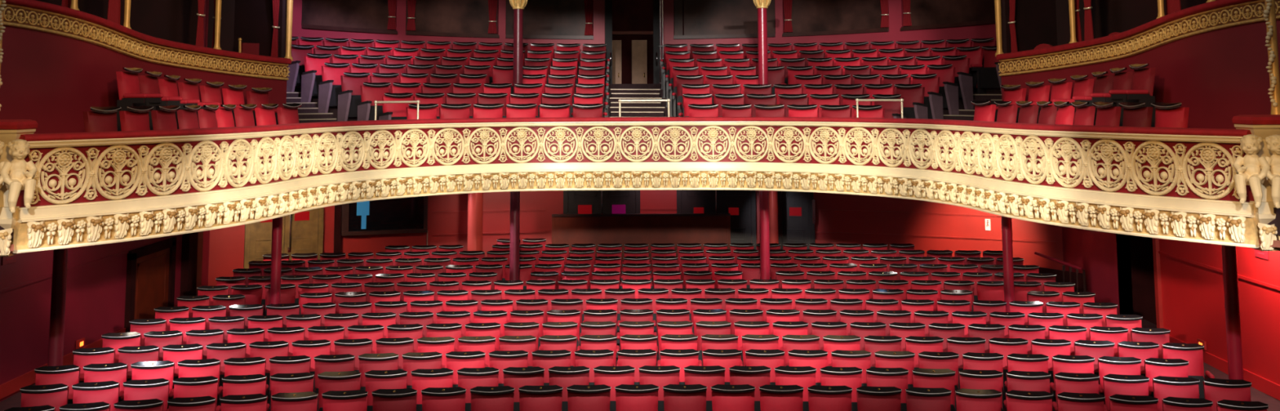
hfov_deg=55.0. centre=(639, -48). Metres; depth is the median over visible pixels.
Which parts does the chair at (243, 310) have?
cap rail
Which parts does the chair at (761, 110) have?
cap rail, backrest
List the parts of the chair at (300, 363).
cap rail, backrest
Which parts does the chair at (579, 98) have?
backrest, cap rail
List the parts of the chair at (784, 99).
cap rail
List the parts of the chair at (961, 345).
backrest, cap rail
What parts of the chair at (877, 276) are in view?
cap rail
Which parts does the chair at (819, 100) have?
cap rail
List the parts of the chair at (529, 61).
backrest, cap rail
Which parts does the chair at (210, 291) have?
cap rail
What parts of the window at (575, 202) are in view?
vision frame, vision pane, moulding, vision frame, vision pane, moulding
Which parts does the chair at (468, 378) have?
cap rail, backrest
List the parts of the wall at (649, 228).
cap rail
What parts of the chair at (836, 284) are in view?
cap rail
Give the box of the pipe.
[658,0,664,83]
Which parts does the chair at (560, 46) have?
backrest, cap rail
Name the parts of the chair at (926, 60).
cap rail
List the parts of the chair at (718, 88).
cap rail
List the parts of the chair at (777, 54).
cap rail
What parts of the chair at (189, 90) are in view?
backrest, cap rail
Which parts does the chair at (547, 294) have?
cap rail, backrest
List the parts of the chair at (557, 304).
cap rail, backrest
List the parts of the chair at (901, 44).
cap rail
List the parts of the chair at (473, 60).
backrest, cap rail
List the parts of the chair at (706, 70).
cap rail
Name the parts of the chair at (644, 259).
backrest, cap rail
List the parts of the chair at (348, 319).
cap rail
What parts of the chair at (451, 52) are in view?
cap rail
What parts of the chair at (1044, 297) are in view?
cap rail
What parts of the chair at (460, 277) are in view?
cap rail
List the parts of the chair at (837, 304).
cap rail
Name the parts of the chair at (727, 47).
cap rail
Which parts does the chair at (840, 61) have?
cap rail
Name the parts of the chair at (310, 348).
cap rail, backrest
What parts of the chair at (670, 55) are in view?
cap rail, backrest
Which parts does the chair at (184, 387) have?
cap rail, backrest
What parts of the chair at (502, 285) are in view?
cap rail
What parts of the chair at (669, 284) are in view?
cap rail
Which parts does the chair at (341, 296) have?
cap rail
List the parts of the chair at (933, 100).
cap rail, backrest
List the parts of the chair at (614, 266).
cap rail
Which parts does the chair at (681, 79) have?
cap rail, backrest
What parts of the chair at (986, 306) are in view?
cap rail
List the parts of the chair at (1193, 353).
backrest, cap rail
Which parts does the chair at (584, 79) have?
cap rail, backrest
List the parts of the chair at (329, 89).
backrest, cap rail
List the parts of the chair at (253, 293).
cap rail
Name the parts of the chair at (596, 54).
backrest, cap rail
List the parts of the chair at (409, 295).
cap rail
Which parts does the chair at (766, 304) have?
cap rail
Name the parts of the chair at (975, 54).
cap rail, backrest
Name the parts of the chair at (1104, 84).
cap rail, backrest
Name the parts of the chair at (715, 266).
cap rail, backrest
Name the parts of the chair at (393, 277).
cap rail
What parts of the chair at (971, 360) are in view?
backrest, cap rail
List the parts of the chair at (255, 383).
cap rail, backrest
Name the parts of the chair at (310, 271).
cap rail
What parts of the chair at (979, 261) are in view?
cap rail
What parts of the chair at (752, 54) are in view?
cap rail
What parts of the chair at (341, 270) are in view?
cap rail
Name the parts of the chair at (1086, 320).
cap rail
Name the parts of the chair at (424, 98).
cap rail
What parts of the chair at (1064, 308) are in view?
cap rail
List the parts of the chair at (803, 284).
cap rail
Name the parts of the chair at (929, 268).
cap rail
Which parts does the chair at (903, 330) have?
cap rail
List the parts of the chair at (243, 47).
leg, backrest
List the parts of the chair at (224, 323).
cap rail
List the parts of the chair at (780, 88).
cap rail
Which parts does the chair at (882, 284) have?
cap rail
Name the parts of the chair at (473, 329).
cap rail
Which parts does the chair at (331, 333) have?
cap rail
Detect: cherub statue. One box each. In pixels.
[0,138,37,213]
[0,140,9,188]
[1232,133,1270,207]
[1260,134,1279,208]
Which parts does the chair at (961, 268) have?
cap rail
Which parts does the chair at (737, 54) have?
cap rail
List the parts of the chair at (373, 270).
cap rail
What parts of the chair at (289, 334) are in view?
cap rail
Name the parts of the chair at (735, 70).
cap rail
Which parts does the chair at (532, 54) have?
backrest, cap rail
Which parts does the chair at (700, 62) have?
cap rail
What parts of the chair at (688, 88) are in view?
cap rail, backrest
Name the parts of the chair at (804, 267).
cap rail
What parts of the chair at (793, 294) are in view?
cap rail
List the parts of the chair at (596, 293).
cap rail, backrest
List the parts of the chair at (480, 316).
cap rail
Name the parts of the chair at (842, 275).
cap rail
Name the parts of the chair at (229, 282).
cap rail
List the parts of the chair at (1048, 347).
backrest, cap rail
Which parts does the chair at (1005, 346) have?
cap rail, backrest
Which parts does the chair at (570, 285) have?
cap rail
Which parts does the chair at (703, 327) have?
cap rail, backrest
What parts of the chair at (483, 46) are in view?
cap rail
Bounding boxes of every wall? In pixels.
[0,25,286,133]
[0,230,209,401]
[35,0,286,57]
[203,0,208,47]
[208,189,1063,285]
[291,0,1002,88]
[551,213,730,282]
[587,0,684,84]
[1000,0,1207,53]
[1000,18,1279,128]
[1062,226,1279,384]
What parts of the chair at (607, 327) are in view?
cap rail, backrest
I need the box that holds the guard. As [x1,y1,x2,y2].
[1034,251,1085,291]
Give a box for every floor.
[0,207,1279,238]
[0,285,1279,410]
[286,87,998,122]
[608,83,661,88]
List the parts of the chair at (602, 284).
cap rail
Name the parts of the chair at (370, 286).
cap rail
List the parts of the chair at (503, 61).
backrest, cap rail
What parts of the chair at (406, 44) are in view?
cap rail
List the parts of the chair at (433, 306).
cap rail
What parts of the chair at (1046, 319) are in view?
cap rail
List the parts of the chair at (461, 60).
cap rail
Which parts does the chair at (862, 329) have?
cap rail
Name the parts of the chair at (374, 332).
cap rail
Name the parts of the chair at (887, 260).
cap rail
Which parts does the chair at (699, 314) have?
cap rail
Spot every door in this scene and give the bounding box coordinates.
[124,236,176,332]
[179,231,203,296]
[243,207,324,268]
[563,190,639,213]
[612,40,621,84]
[631,40,647,84]
[676,189,756,249]
[777,191,814,248]
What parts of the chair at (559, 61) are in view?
backrest, cap rail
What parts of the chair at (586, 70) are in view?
backrest, cap rail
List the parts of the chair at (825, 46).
cap rail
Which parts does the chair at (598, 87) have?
backrest, cap rail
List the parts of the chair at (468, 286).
cap rail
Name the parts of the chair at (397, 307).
cap rail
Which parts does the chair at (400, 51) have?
cap rail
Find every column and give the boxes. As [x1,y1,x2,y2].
[0,0,6,110]
[47,247,68,365]
[270,216,282,303]
[466,192,483,250]
[509,0,528,93]
[509,191,519,279]
[752,0,771,84]
[759,190,770,279]
[768,190,778,243]
[1001,215,1014,311]
[1221,244,1244,379]
[1262,0,1279,114]
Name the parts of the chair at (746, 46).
cap rail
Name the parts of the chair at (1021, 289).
cap rail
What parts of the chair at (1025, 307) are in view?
cap rail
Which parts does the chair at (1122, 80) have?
cap rail, backrest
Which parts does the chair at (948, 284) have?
backrest, cap rail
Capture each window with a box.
[301,0,397,34]
[340,195,427,235]
[405,0,498,37]
[505,0,593,39]
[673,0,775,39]
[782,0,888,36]
[900,0,995,31]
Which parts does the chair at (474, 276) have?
cap rail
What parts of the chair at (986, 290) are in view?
cap rail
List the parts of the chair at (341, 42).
cap rail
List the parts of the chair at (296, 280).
cap rail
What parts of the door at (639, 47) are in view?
panel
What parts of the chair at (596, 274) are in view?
cap rail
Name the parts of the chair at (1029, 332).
cap rail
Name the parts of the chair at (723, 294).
backrest, cap rail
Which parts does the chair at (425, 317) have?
cap rail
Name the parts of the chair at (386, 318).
cap rail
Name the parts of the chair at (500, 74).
backrest, cap rail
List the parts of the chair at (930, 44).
cap rail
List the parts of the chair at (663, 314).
cap rail, backrest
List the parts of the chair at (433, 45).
cap rail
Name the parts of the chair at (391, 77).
cap rail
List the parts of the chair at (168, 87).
backrest, cap rail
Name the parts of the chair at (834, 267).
cap rail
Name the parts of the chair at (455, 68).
cap rail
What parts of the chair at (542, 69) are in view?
backrest, cap rail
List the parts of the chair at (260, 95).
backrest, cap rail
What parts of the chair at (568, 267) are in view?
cap rail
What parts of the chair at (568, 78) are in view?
backrest, cap rail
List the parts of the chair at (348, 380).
cap rail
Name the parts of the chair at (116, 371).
cap rail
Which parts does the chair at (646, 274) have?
cap rail, backrest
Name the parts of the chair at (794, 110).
cap rail, backrest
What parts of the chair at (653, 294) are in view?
backrest, cap rail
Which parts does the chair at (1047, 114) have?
cap rail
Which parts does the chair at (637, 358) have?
cap rail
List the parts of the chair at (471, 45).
cap rail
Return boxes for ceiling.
[0,238,1279,252]
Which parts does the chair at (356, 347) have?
cap rail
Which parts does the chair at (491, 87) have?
cap rail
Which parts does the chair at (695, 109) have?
cap rail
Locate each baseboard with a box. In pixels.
[0,303,177,399]
[1168,334,1279,399]
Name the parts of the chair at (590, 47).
backrest, cap rail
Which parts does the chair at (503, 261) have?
cap rail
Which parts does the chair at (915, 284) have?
cap rail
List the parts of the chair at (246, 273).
cap rail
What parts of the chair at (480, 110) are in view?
cap rail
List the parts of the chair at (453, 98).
cap rail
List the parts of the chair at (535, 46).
backrest, cap rail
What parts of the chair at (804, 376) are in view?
backrest, cap rail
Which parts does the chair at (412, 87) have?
cap rail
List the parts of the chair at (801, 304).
cap rail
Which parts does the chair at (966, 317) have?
cap rail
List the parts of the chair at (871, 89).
cap rail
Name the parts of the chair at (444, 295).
cap rail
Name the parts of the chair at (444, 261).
cap rail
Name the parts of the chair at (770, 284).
cap rail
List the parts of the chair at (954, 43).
cap rail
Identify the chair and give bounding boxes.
[3,404,56,410]
[19,382,69,410]
[34,364,80,404]
[58,401,110,410]
[71,380,119,410]
[72,346,115,382]
[82,106,121,132]
[83,362,128,401]
[101,331,141,362]
[114,398,164,410]
[115,66,163,131]
[117,345,159,381]
[119,105,153,130]
[120,360,174,408]
[123,377,169,410]
[128,318,167,346]
[138,71,182,129]
[143,329,182,360]
[151,105,180,129]
[154,306,190,330]
[158,74,199,128]
[162,343,203,388]
[166,375,218,410]
[167,395,216,410]
[168,316,206,344]
[168,358,221,404]
[176,294,210,317]
[177,78,220,128]
[177,104,201,128]
[185,328,224,359]
[191,304,226,329]
[196,284,229,305]
[197,104,218,128]
[199,81,241,113]
[205,342,246,386]
[208,315,244,342]
[212,293,245,315]
[214,103,235,127]
[215,275,246,294]
[215,373,266,410]
[217,356,266,405]
[219,393,267,410]
[222,84,262,126]
[226,327,264,357]
[229,303,263,328]
[231,284,262,304]
[232,267,262,284]
[233,103,257,126]
[238,37,259,54]
[245,87,278,125]
[247,314,283,341]
[248,260,271,275]
[248,275,271,311]
[248,340,288,388]
[254,103,278,125]
[262,283,296,315]
[263,266,292,275]
[265,355,311,410]
[266,302,300,327]
[266,372,314,410]
[267,326,305,355]
[271,391,318,410]
[276,102,302,124]
[280,259,306,275]
[280,274,310,303]
[285,313,321,340]
[286,44,314,92]
[291,35,298,47]
[291,338,331,386]
[294,36,323,87]
[294,266,323,283]
[297,282,328,314]
[300,292,332,314]
[301,53,331,102]
[302,302,336,325]
[307,258,334,274]
[307,324,344,354]
[311,44,340,97]
[311,274,342,294]
[313,353,355,410]
[316,370,360,410]
[318,62,350,112]
[321,389,368,410]
[322,37,348,54]
[324,266,353,282]
[324,312,359,338]
[328,53,358,107]
[331,282,361,303]
[333,337,373,371]
[334,291,366,313]
[337,71,369,121]
[337,258,364,274]
[338,301,372,324]
[339,45,365,63]
[343,273,373,292]
[347,38,373,54]
[347,324,384,353]
[349,62,377,118]
[355,265,383,282]
[357,82,390,120]
[358,54,385,72]
[358,352,399,391]
[361,311,396,337]
[364,281,394,302]
[364,368,407,410]
[365,46,391,63]
[365,257,392,273]
[368,290,400,312]
[369,72,399,93]
[371,387,417,410]
[373,39,399,55]
[374,300,407,324]
[375,272,404,290]
[375,337,413,369]
[377,63,405,82]
[378,92,413,119]
[385,55,413,73]
[385,265,413,281]
[386,323,422,351]
[390,82,421,103]
[392,47,418,64]
[395,257,422,272]
[396,280,426,301]
[399,72,427,93]
[399,311,433,337]
[400,40,425,56]
[402,351,442,387]
[403,289,434,311]
[405,64,433,83]
[405,103,438,119]
[406,272,435,290]
[409,299,443,323]
[411,368,453,410]
[413,56,439,73]
[413,92,444,118]
[415,264,443,280]
[417,336,454,368]
[418,48,444,64]
[421,82,450,103]
[421,386,466,410]
[423,257,450,272]
[425,40,450,56]
[426,322,462,351]
[428,73,457,93]
[429,280,459,300]
[434,64,462,83]
[435,310,470,337]
[436,289,468,311]
[437,271,466,289]
[439,103,471,118]
[440,56,467,73]
[444,93,475,118]
[445,48,471,65]
[445,264,472,280]
[445,299,478,322]
[445,350,485,386]
[451,41,476,57]
[451,82,481,106]
[452,257,479,271]
[457,73,486,93]
[457,335,495,367]
[457,367,499,410]
[461,280,491,299]
[462,65,490,86]
[465,322,500,350]
[468,57,494,83]
[468,271,497,289]
[470,385,515,410]
[471,288,502,311]
[472,48,498,68]
[472,103,503,118]
[473,310,506,337]
[475,263,502,280]
[476,93,507,117]
[477,42,502,60]
[480,257,507,279]
[480,298,513,322]
[482,83,511,106]
[488,350,528,386]
[491,65,513,96]
[493,280,523,299]
[496,57,513,66]
[498,334,536,366]
[499,49,524,66]
[502,366,544,410]
[503,42,528,60]
[503,321,539,350]
[504,288,535,311]
[505,103,537,117]
[505,263,532,288]
[509,93,539,117]
[510,309,543,348]
[513,83,542,117]
[515,298,547,323]
[518,384,563,410]
[519,256,536,272]
[522,65,547,93]
[522,74,546,103]
[524,57,550,83]
[525,279,555,298]
[526,49,551,77]
[529,43,554,66]
[530,271,558,288]
[531,349,571,385]
[534,263,561,288]
[537,256,564,279]
[537,288,568,321]
[537,321,577,349]
[538,93,571,117]
[538,103,569,117]
[539,334,577,366]
[544,83,573,117]
[546,309,580,350]
[547,74,575,112]
[547,365,590,410]
[549,66,576,93]
[551,57,577,92]
[551,297,582,345]
[554,50,578,83]
[556,43,580,75]
[558,279,587,298]
[560,271,589,288]
[564,262,591,288]
[566,256,592,280]
[566,384,610,410]
[570,93,607,117]
[571,288,601,322]
[572,103,603,117]
[573,83,608,116]
[574,348,613,384]
[575,74,608,116]
[576,66,608,92]
[576,320,616,351]
[577,57,608,106]
[578,50,608,75]
[579,308,617,343]
[579,333,617,365]
[580,43,609,88]
[582,297,617,335]
[590,279,619,298]
[591,256,621,284]
[591,271,620,288]
[593,262,620,275]
[593,365,635,410]
[604,288,635,333]
[614,383,658,410]
[616,308,653,350]
[616,320,654,361]
[616,333,657,365]
[617,297,653,332]
[617,348,656,384]
[620,255,649,281]
[620,262,649,288]
[622,270,650,279]
[622,279,651,297]
[638,288,668,333]
[638,364,679,410]
[649,255,677,288]
[650,262,679,288]
[653,270,681,288]
[653,279,683,297]
[653,297,687,345]
[653,308,689,351]
[656,320,693,365]
[657,333,697,365]
[659,348,698,384]
[660,44,687,88]
[662,50,689,97]
[662,383,706,410]
[665,57,694,106]
[668,66,698,116]
[671,74,703,116]
[671,288,702,321]
[677,84,710,116]
[678,93,712,116]
[680,255,706,288]
[681,262,709,288]
[684,270,711,288]
[684,364,725,410]
[685,279,715,297]
[688,103,718,116]
[688,297,722,333]
[689,44,714,58]
[692,50,717,69]
[692,308,726,335]
[695,320,731,365]
[696,57,722,75]
[697,333,738,365]
[701,66,727,84]
[702,348,742,384]
[704,288,735,320]
[706,74,733,103]
[708,255,734,279]
[711,84,741,103]
[711,262,738,288]
[711,383,755,410]
[714,270,742,288]
[715,43,740,57]
[715,93,744,116]
[717,279,746,297]
[719,50,744,66]
[720,103,752,116]
[724,57,750,75]
[724,297,757,321]
[728,308,763,334]
[728,365,770,410]
[729,66,756,84]
[733,320,769,361]
[735,75,758,96]
[737,255,759,271]
[737,288,768,309]
[740,262,759,288]
[741,333,778,365]
[742,43,758,57]
[742,84,772,104]
[745,348,784,384]
[746,50,771,66]
[746,93,777,116]
[749,279,779,297]
[751,57,777,75]
[754,103,785,116]
[759,384,804,410]
[760,297,792,321]
[765,308,799,334]
[768,43,792,57]
[768,66,785,97]
[769,255,791,279]
[770,262,797,279]
[771,288,802,309]
[772,49,798,66]
[772,320,808,350]
[773,84,803,104]
[774,365,816,410]
[775,270,804,288]
[777,93,808,116]
[779,57,805,84]
[781,66,813,84]
[781,279,811,297]
[782,333,819,365]
[786,104,818,116]
[787,349,827,385]
[793,42,818,57]
[793,255,820,271]
[794,74,822,93]
[795,297,827,320]
[799,49,825,66]
[800,262,827,279]
[802,309,836,334]
[804,84,833,104]
[804,288,835,309]
[806,270,835,288]
[807,57,833,75]
[807,384,852,410]
[809,93,840,116]
[811,320,847,350]
[813,279,843,298]
[815,65,842,84]
[819,42,844,57]
[819,104,852,117]
[819,366,862,410]
[822,255,848,271]
[822,334,860,366]
[823,74,852,93]
[826,48,852,66]
[829,262,857,279]
[830,297,862,321]
[831,349,871,386]
[834,57,861,75]
[834,83,864,105]
[837,271,866,288]
[838,288,869,309]
[840,93,872,117]
[840,309,874,335]
[843,65,871,84]
[844,41,870,57]
[845,279,875,298]
[849,321,886,350]
[850,256,877,271]
[852,48,878,66]
[852,74,881,93]
[852,104,884,117]
[856,385,902,410]
[859,262,887,279]
[862,56,888,74]
[863,334,902,367]
[864,83,894,105]
[865,298,898,321]
[866,366,908,410]
[868,271,897,288]
[871,40,896,57]
[871,65,899,84]
[871,288,903,310]
[872,93,906,118]
[874,350,915,387]
[876,309,911,335]
[878,48,905,65]
[878,279,908,299]
[880,256,906,271]
[881,73,911,93]
[888,56,915,74]
[888,263,917,279]
[888,321,925,351]
[894,83,928,119]
[896,40,921,56]
[899,64,927,84]
[899,271,928,289]
[901,298,933,322]
[904,47,931,65]
[905,335,943,368]
[905,386,951,410]
[906,288,937,311]
[908,256,935,271]
[910,73,943,119]
[911,280,941,300]
[911,368,955,410]
[913,310,948,336]
[915,55,942,74]
[918,351,959,409]
[919,263,947,279]
[920,39,946,56]
[926,63,959,115]
[928,322,964,351]
[930,47,957,64]
[930,271,959,292]
[936,299,970,323]
[937,256,964,271]
[940,288,972,311]
[942,54,973,109]
[943,280,974,311]
[946,38,972,55]
[946,336,985,389]
[949,263,977,280]
[951,311,986,337]
[955,45,983,99]
[955,368,1002,410]
[955,387,1001,410]
[959,351,1004,410]
[962,271,991,301]
[966,257,994,271]
[968,323,1004,352]
[970,45,1001,93]
[970,100,995,121]
[971,37,1000,89]
[972,299,1006,324]
[976,280,1004,301]
[979,264,1003,280]
[988,337,1027,399]
[989,311,1025,337]
[994,84,1026,122]
[994,100,1017,122]
[994,271,1024,281]
[995,257,1023,264]
[1003,370,1050,410]
[1004,352,1048,399]
[1005,389,1053,410]
[1007,324,1045,354]
[1008,300,1043,324]
[1010,81,1050,123]
[1013,264,1039,281]
[1013,280,1040,301]
[1015,100,1039,123]
[1026,272,1056,291]
[1026,290,1059,312]
[1027,311,1063,338]
[1031,78,1072,111]
[1031,337,1071,400]
[1034,43,1053,48]
[1036,101,1057,124]
[1043,281,1075,302]
[1045,301,1079,325]
[1048,324,1086,355]
[1049,354,1094,401]
[1052,75,1094,124]
[1052,371,1099,410]
[1053,101,1075,124]
[1056,391,1105,410]
[1062,291,1095,313]
[1066,312,1102,340]
[1071,71,1114,125]
[1071,101,1095,125]
[1073,339,1115,384]
[1082,302,1117,326]
[1088,325,1128,356]
[1089,66,1133,126]
[1092,101,1121,126]
[1097,355,1141,404]
[1102,373,1149,410]
[1105,313,1142,341]
[1108,62,1155,127]
[1108,393,1158,410]
[1117,340,1159,376]
[1118,102,1152,127]
[1130,327,1170,358]
[1143,357,1199,396]
[1151,102,1189,128]
[1151,375,1199,410]
[1161,342,1214,398]
[1161,395,1213,410]
[1202,377,1251,410]
[1216,399,1268,410]
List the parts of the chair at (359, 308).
cap rail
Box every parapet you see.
[3,0,291,79]
[995,0,1279,75]
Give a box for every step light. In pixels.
[75,337,84,348]
[1196,337,1206,349]
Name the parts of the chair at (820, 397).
cap rail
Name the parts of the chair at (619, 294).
cap rail, backrest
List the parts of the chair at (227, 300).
cap rail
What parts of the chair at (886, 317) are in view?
cap rail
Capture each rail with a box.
[373,99,419,119]
[617,98,670,116]
[855,97,903,118]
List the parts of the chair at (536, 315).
cap rail, backrest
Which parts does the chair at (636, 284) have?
cap rail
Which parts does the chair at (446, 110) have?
cap rail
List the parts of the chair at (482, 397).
cap rail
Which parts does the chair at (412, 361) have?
cap rail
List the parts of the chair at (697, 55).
cap rail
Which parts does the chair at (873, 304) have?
cap rail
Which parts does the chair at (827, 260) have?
cap rail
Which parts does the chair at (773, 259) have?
cap rail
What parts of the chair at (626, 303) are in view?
cap rail, backrest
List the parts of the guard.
hand rail, panel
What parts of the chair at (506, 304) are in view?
cap rail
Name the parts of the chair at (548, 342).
cap rail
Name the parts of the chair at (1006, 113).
cap rail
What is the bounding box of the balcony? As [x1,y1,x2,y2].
[12,116,1260,253]
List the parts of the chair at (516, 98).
cap rail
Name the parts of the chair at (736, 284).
cap rail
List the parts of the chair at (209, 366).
cap rail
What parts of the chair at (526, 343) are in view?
cap rail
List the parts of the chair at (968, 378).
cap rail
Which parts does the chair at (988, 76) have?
cap rail, backrest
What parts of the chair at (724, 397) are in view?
cap rail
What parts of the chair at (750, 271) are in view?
cap rail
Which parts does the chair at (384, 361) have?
cap rail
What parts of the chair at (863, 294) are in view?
cap rail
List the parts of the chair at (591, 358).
cap rail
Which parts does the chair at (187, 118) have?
cap rail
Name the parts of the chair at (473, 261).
cap rail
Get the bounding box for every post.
[70,0,79,10]
[123,0,131,29]
[213,0,222,49]
[284,0,293,61]
[994,0,1003,56]
[1068,0,1076,43]
[1156,0,1164,18]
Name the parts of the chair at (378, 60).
cap rail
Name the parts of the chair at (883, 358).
cap rail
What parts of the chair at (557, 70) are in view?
backrest, cap rail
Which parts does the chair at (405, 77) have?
cap rail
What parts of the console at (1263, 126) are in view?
cornice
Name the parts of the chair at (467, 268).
cap rail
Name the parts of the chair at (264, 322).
cap rail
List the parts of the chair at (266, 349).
cap rail, backrest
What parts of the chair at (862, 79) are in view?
cap rail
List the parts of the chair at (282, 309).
cap rail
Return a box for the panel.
[612,0,653,34]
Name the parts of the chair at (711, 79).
cap rail, backrest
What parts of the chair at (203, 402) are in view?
cap rail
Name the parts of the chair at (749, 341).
cap rail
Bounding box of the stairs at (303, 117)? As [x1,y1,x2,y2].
[286,92,336,123]
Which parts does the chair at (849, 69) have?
cap rail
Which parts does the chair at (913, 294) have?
cap rail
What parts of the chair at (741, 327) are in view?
cap rail, backrest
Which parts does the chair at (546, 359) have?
cap rail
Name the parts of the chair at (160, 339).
cap rail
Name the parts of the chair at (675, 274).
cap rail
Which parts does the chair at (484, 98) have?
cap rail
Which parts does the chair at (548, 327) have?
cap rail, backrest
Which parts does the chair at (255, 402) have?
cap rail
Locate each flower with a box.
[45,222,57,244]
[75,219,86,241]
[103,217,114,238]
[129,214,139,235]
[154,212,163,232]
[176,209,185,229]
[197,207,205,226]
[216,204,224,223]
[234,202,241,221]
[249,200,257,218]
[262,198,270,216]
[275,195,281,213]
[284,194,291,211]
[294,191,300,208]
[303,190,309,206]
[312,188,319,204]
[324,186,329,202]
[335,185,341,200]
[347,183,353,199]
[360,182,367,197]
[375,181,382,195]
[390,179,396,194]
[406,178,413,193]
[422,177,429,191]
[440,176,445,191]
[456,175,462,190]
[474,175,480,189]
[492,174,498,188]
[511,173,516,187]
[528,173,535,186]
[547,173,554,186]
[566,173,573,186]
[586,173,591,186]
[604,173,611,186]
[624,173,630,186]
[643,173,649,186]
[662,173,668,186]
[681,172,688,186]
[700,172,706,186]
[720,172,726,186]
[738,173,745,186]
[756,173,763,186]
[774,173,781,186]
[792,173,799,187]
[810,174,817,188]
[827,175,834,189]
[844,176,850,190]
[860,177,866,191]
[876,177,883,192]
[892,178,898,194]
[906,180,912,195]
[920,181,925,196]
[932,182,937,198]
[943,184,949,199]
[954,186,960,202]
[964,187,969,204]
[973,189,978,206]
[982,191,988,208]
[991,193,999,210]
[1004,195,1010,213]
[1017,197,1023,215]
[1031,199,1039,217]
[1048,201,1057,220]
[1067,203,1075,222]
[1088,205,1097,226]
[1109,208,1119,228]
[1133,210,1142,231]
[1159,213,1168,233]
[1186,214,1197,236]
[1215,217,1226,239]
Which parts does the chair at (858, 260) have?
cap rail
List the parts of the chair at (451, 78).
cap rail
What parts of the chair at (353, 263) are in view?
cap rail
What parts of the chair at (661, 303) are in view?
cap rail, backrest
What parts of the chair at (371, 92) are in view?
backrest, cap rail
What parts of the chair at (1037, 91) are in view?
cap rail, backrest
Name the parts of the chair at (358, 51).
cap rail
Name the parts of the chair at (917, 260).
cap rail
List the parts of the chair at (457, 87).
backrest, cap rail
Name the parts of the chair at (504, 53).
cap rail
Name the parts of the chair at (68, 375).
cap rail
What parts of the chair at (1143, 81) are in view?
cap rail, backrest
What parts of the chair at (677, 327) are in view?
cap rail, backrest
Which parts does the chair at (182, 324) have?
cap rail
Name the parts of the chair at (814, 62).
cap rail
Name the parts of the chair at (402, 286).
cap rail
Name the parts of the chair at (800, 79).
cap rail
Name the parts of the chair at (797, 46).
cap rail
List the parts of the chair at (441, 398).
cap rail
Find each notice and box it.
[1,253,16,265]
[1254,248,1269,259]
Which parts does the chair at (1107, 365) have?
backrest, cap rail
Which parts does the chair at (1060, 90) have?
cap rail, backrest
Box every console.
[0,119,37,256]
[1231,114,1279,250]
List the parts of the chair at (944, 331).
cap rail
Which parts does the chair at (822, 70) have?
cap rail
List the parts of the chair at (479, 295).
cap rail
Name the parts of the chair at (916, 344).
cap rail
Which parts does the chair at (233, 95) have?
backrest, cap rail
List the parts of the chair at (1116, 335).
cap rail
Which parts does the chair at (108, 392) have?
cap rail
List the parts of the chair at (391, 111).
backrest, cap rail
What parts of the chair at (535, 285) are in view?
cap rail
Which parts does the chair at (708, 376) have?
backrest, cap rail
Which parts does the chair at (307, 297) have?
cap rail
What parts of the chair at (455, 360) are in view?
cap rail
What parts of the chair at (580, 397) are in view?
cap rail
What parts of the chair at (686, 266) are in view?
cap rail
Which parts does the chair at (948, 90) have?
cap rail, backrest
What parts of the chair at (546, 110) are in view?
cap rail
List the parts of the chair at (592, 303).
cap rail, backrest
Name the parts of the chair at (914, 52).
cap rail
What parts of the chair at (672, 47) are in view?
cap rail, backrest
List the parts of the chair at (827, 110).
cap rail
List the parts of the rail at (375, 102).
post, rail, post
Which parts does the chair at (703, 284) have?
cap rail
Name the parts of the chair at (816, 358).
cap rail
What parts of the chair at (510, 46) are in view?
cap rail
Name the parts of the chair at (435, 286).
cap rail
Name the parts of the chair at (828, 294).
cap rail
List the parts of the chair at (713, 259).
cap rail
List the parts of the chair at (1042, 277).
cap rail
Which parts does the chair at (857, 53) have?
cap rail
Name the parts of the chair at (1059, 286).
cap rail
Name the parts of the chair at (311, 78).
backrest, cap rail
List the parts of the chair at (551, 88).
backrest, cap rail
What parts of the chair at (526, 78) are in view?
backrest, cap rail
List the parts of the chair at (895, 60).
cap rail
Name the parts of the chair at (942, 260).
cap rail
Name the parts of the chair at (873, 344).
cap rail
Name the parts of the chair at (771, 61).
cap rail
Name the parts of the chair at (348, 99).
backrest, cap rail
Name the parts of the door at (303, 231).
moulding, vision frame, vision pane, moulding, vision frame, vision pane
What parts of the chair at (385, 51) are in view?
cap rail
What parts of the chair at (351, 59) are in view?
backrest, cap rail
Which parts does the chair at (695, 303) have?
backrest, cap rail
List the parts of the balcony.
moulding, velvet rail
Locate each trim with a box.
[0,233,183,293]
[333,204,341,252]
[432,208,545,213]
[432,231,545,235]
[604,0,612,84]
[640,208,676,209]
[653,0,659,83]
[814,231,1056,243]
[815,209,1001,216]
[1152,237,1163,328]
[1158,250,1279,289]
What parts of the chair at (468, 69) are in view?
cap rail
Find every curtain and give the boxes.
[61,0,71,8]
[106,0,115,22]
[115,0,120,24]
[195,0,205,46]
[211,0,215,48]
[271,0,279,57]
[386,0,396,29]
[406,0,416,30]
[488,0,497,33]
[584,0,593,35]
[782,0,792,31]
[880,0,888,27]
[902,0,911,26]
[1008,0,1017,52]
[1074,0,1081,41]
[1083,0,1093,40]
[1165,0,1173,14]
[1171,0,1181,13]
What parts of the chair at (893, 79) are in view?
cap rail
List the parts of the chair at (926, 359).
backrest, cap rail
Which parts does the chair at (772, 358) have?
cap rail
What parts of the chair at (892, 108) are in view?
cap rail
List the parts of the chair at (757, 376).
cap rail, backrest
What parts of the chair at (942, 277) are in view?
cap rail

